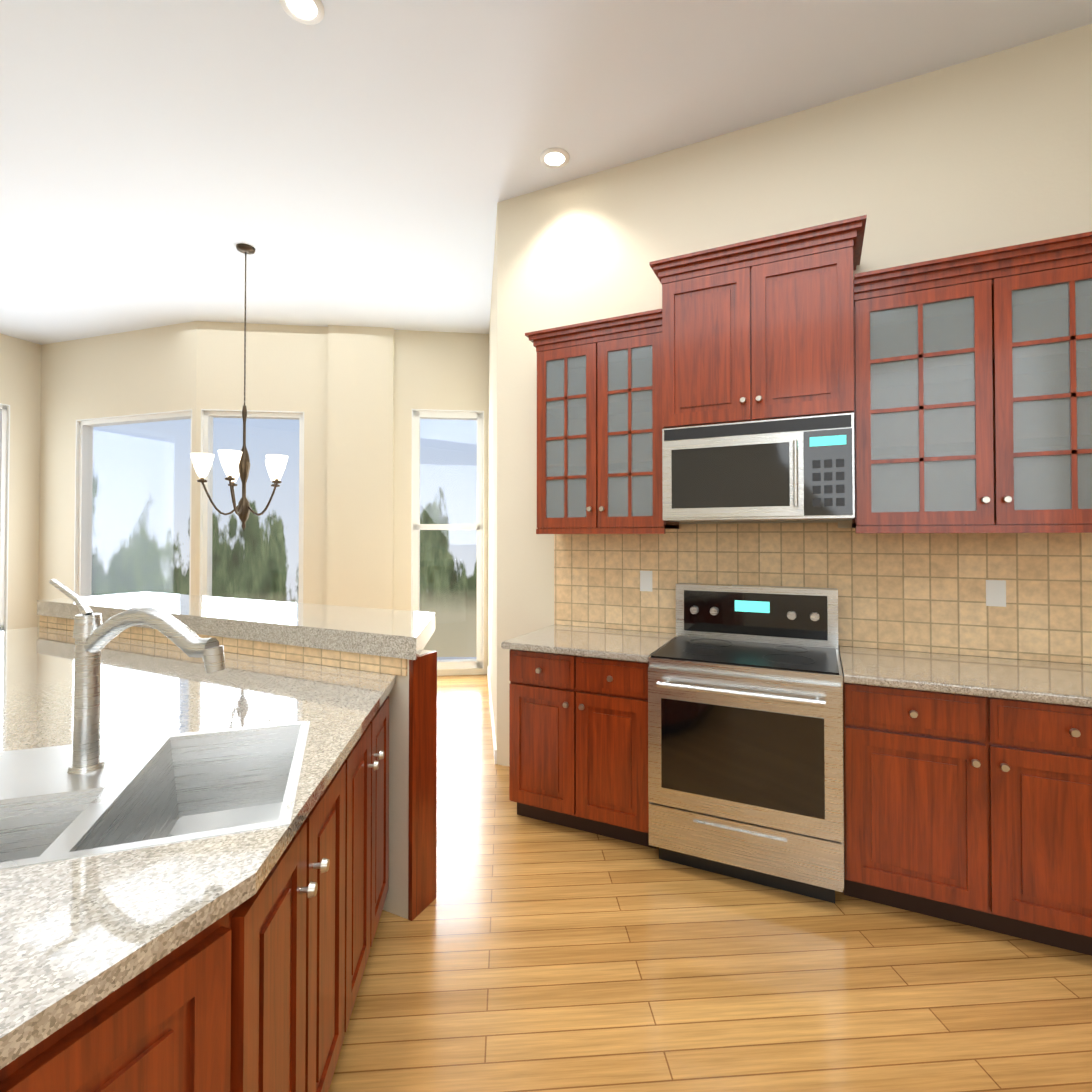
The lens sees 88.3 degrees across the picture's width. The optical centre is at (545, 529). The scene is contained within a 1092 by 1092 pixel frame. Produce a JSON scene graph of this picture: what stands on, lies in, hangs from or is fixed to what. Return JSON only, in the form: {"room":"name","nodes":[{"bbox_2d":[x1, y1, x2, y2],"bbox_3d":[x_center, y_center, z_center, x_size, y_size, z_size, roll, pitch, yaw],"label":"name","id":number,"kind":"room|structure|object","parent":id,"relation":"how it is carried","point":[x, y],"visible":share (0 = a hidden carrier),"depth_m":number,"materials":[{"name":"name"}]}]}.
{"room":"kitchen","nodes":[
{"label":"kitchen","id":0,"kind":"room"},
{"bbox_2d":[0,333,40,630],"bbox_3d":[-6.561,-0.305,3.764,0.160,3.600,5.360,0,-1,18],"label":"wall","id":1,"kind":"structure","parent":0,"point":[20,377],"depth_m":6.14,"materials":[{"name":"beige paint"}]},
{"bbox_2d":[0,403,9,630],"bbox_3d":[-5.988,-0.122,5.484,0.195,2.440,1.230,0,-1,18],"label":"nook window","id":2,"kind":"structure","parent":1,"relation":"in","point":[4,466],"depth_m":6.00,"materials":[{"name":"white"}]},
{"bbox_2d":[38,321,196,626],"bbox_3d":[-4.625,-0.275,6.040,2.450,3.600,0.160,0,-1,18],"label":"wall","id":3,"kind":"structure","parent":0,"point":[148,370],"depth_m":6.08,"materials":[{"name":"beige paint"}]},
{"bbox_2d":[74,409,191,596],"bbox_3d":[-4.321,-0.046,5.921,1.700,2.300,0.195,0,-1,18],"label":"nook window","id":4,"kind":"structure","parent":3,"relation":"in","point":[84,487],"depth_m":6.12,"materials":[{"name":"white"}]},
{"bbox_2d":[195,321,488,675],"bbox_3d":[-2.055,-0.277,5.848,2.900,3.600,0.160,0,-1,-7],"label":"wall","id":5,"kind":"structure","parent":0,"point":[286,367],"depth_m":5.74,"materials":[{"name":"beige paint"}]},
{"bbox_2d":[199,409,303,602],"bbox_3d":[-2.943,-0.049,5.716,1.015,2.300,0.195,0,-1,-7],"label":"nook window","id":6,"kind":"structure","parent":5,"relation":"in","point":[206,514],"depth_m":5.71,"materials":[{"name":"white"}]},
{"bbox_2d":[411,409,483,668],"bbox_3d":[-1.038,0.105,5.969,0.750,2.720,0.160,0,-1,-7],"label":"window","id":7,"kind":"structure","parent":5,"relation":"in","point":[416,525],"depth_m":5.95,"materials":[{"name":"white"}]},
{"bbox_2d":[326,325,393,609],"bbox_3d":[-1.898,-0.278,5.761,0.650,3.600,0.050,0,-1,-7],"label":"wall","id":8,"kind":"structure","parent":0,"point":[360,471],"depth_m":5.74,"materials":[{"name":"beige paint"}]},
{"bbox_2d":[488,216,496,746],"bbox_3d":[-0.390,-0.290,4.864,0.160,3.600,2.523,0,-1,-7],"label":"wall","id":9,"kind":"structure","parent":0,"point":[492,653],"depth_m":4.34,"materials":[{"name":"beige paint"}]},
{"bbox_2d":[487,666,496,763],"bbox_3d":[-0.466,1.463,4.751,0.012,0.090,2.363,0,-1,-7],"label":"baseboard","id":10,"kind":"structure","parent":9,"relation":"attached to","point":[493,730],"depth_m":4.20,"materials":[{"name":"white"}]},
{"bbox_2d":[0,0,1091,344],"bbox_3d":[-1.770,-2.170,2.671,10.772,0.100,7.556,0,-1,26],"label":"ceiling","id":11,"kind":"structure","parent":0,"point":[360,162],"depth_m":2.90,"materials":[{"name":"white paint"}]},
{"bbox_2d":[190,243,287,529],"bbox_3d":[-2.227,-1.044,4.202,0.654,2.110,0.628,0,-1,26],"label":"chandelier","id":12,"kind":"object","parent":11,"relation":"hanging from","point":[235,464],"visible":1,"depth_m":4.13,"materials":[{"name":"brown metal"}]},
{"bbox_2d":[279,0,323,24],"bbox_3d":[-0.979,-2.120,2.286,0.170,0.010,0.139,0,-1,26],"label":"recessed light","id":13,"kind":"object","parent":11,"relation":"in","point":[308,12],"depth_m":2.30,"materials":[{"name":"white"}]},
{"bbox_2d":[540,148,569,167],"bbox_3d":[0.050,-2.108,3.187,0.168,0.010,0.174,0,-1,26],"label":"recessed light","id":14,"kind":"object","parent":11,"relation":"in","point":[550,157],"depth_m":3.19,"materials":[{"name":"white"}]},
{"bbox_2d":[328,674,1091,1091],"bbox_3d":[-1.770,1.530,2.621,10.772,0.100,7.556,0,-1,26],"label":"floor","id":15,"kind":"structure","parent":0,"point":[524,954],"depth_m":1.82,"materials":[{"name":"brown wood"}]},
{"bbox_2d":[0,746,315,1091],"bbox_3d":[-2.117,1.002,1.200,3.357,0.917,0.967,0,-1,26],"label":"base cabinet","id":16,"kind":"object","parent":15,"relation":"on","point":[218,835],"depth_m":0.87,"materials":[{"name":"brown wood"}]},
{"bbox_2d":[0,622,436,1091],"bbox_3d":[-1.707,1.013,2.045,3.357,0.917,1.185,0,-1,26],"label":"base cabinet","id":17,"kind":"object","parent":15,"relation":"on","point":[309,753],"depth_m":1.64,"materials":[{"name":"brown wood"}]},
{"bbox_2d":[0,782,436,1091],"bbox_3d":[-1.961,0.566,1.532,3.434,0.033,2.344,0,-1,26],"label":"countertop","id":18,"kind":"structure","parent":17,"relation":"on","point":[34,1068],"depth_m":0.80,"materials":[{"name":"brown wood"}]},
{"bbox_2d":[49,578,224,774],"bbox_3d":[-0.924,0.329,1.267,0.438,0.431,0.144,0,-1,26],"label":"faucet","id":19,"kind":"object","parent":18,"relation":"on","point":[91,635],"depth_m":1.26,"materials":[{"name":"silver metal"}]},
{"bbox_2d":[0,720,309,869],"bbox_3d":[-0.943,0.645,1.193,0.990,0.204,0.992,0,-1,26],"label":"sink","id":20,"kind":"object","parent":18,"relation":"in","point":[160,794],"depth_m":1.27,"materials":[{"name":"silver metal"}]},
{"bbox_2d":[37,592,436,661],"bbox_3d":[-1.614,0.457,2.974,2.800,0.085,0.590,0,-1,26],"label":"countertop","id":21,"kind":"structure","parent":17,"relation":"on","point":[379,633],"depth_m":2.53,"materials":[{"name":"beige stone"}]},
{"bbox_2d":[501,624,675,848],"bbox_3d":[0.254,1.026,2.952,0.754,0.915,0.641,0,-1,26],"label":"base cabinet","id":22,"kind":"object","parent":15,"relation":"on","point":[578,727],"visible":0.96,"depth_m":2.70,"materials":[{"name":"brown wood"}]},
{"bbox_2d":[648,583,843,902],"bbox_3d":[0.915,0.881,2.569,0.764,1.195,0.718,0,-1,26],"label":"range","id":23,"kind":"object","parent":15,"relation":"on","point":[745,732],"visible":1,"depth_m":2.33,"materials":[{"name":"silver metal"}]},
{"bbox_2d":[841,666,1091,955],"bbox_3d":[1.733,1.034,2.252,0.973,0.882,0.608,0,-1,26],"label":"base cabinet","id":24,"kind":"object","parent":15,"relation":"on","point":[967,787],"depth_m":2.02,"materials":[{"name":"brown wood"}]},
{"bbox_2d":[839,646,1091,709],"bbox_3d":[1.912,0.575,2.157,1.384,0.034,0.634,0,-1,26],"label":"countertop","id":25,"kind":"structure","parent":24,"relation":"on","point":[1016,680],"depth_m":2.15,"materials":[{"name":"beige stone"}]},
{"bbox_2d":[497,24,1091,765],"bbox_3d":[1.683,-0.319,2.723,4.360,3.600,0.160,0,-1,26],"label":"wall","id":26,"kind":"structure","parent":0,"point":[985,152],"depth_m":2.87,"materials":[{"name":"beige paint"}]},
{"bbox_2d":[525,309,678,533],"bbox_3d":[0.308,-0.527,3.091,0.760,1.106,0.379,0,-1,26],"label":"upper cabinet","id":27,"kind":"object","parent":26,"relation":"attached to","point":[599,426],"visible":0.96,"depth_m":2.94,"materials":[{"name":"brown wood"}]},
{"bbox_2d":[649,215,866,428],"bbox_3d":[1.010,-0.895,2.719,0.916,0.801,0.444,0,-1,26],"label":"upper cabinet","id":28,"kind":"object","parent":26,"relation":"attached to","point":[759,329],"visible":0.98,"depth_m":2.54,"materials":[{"name":"brown wood"}]},
{"bbox_2d":[662,413,854,521],"bbox_3d":[1.005,-0.267,2.700,0.818,0.445,0.468,0,-1,26],"label":"microwave","id":29,"kind":"object","parent":28,"relation":"attached to","point":[795,469],"visible":1,"depth_m":2.52,"materials":[{"name":"silver metal"}]},
{"bbox_2d":[554,522,1091,664],"bbox_3d":[1.361,0.266,2.773,2.910,0.599,0.016,0,-1,26],"label":"tile backsplash","id":30,"kind":"structure","parent":26,"relation":"attached to","point":[1026,596],"depth_m":2.67,"materials":[{"name":"tile"}]},
{"bbox_2d":[852,231,1091,532],"bbox_3d":[1.853,-0.537,2.341,1.010,1.106,0.379,0,-1,26],"label":"upper cabinet","id":31,"kind":"object","parent":26,"relation":"attached to","point":[972,392],"visible":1,"depth_m":2.25,"materials":[{"name":"brown wood"}]},
{"label":"outside","id":32,"kind":"structure","parent":0,"visible":0},
{"bbox_2d":[91,418,476,656],"bbox_3d":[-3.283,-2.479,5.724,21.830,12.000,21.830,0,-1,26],"label":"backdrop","id":33,"kind":"structure","parent":32,"point":[283,560],"depth_m":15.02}
]}

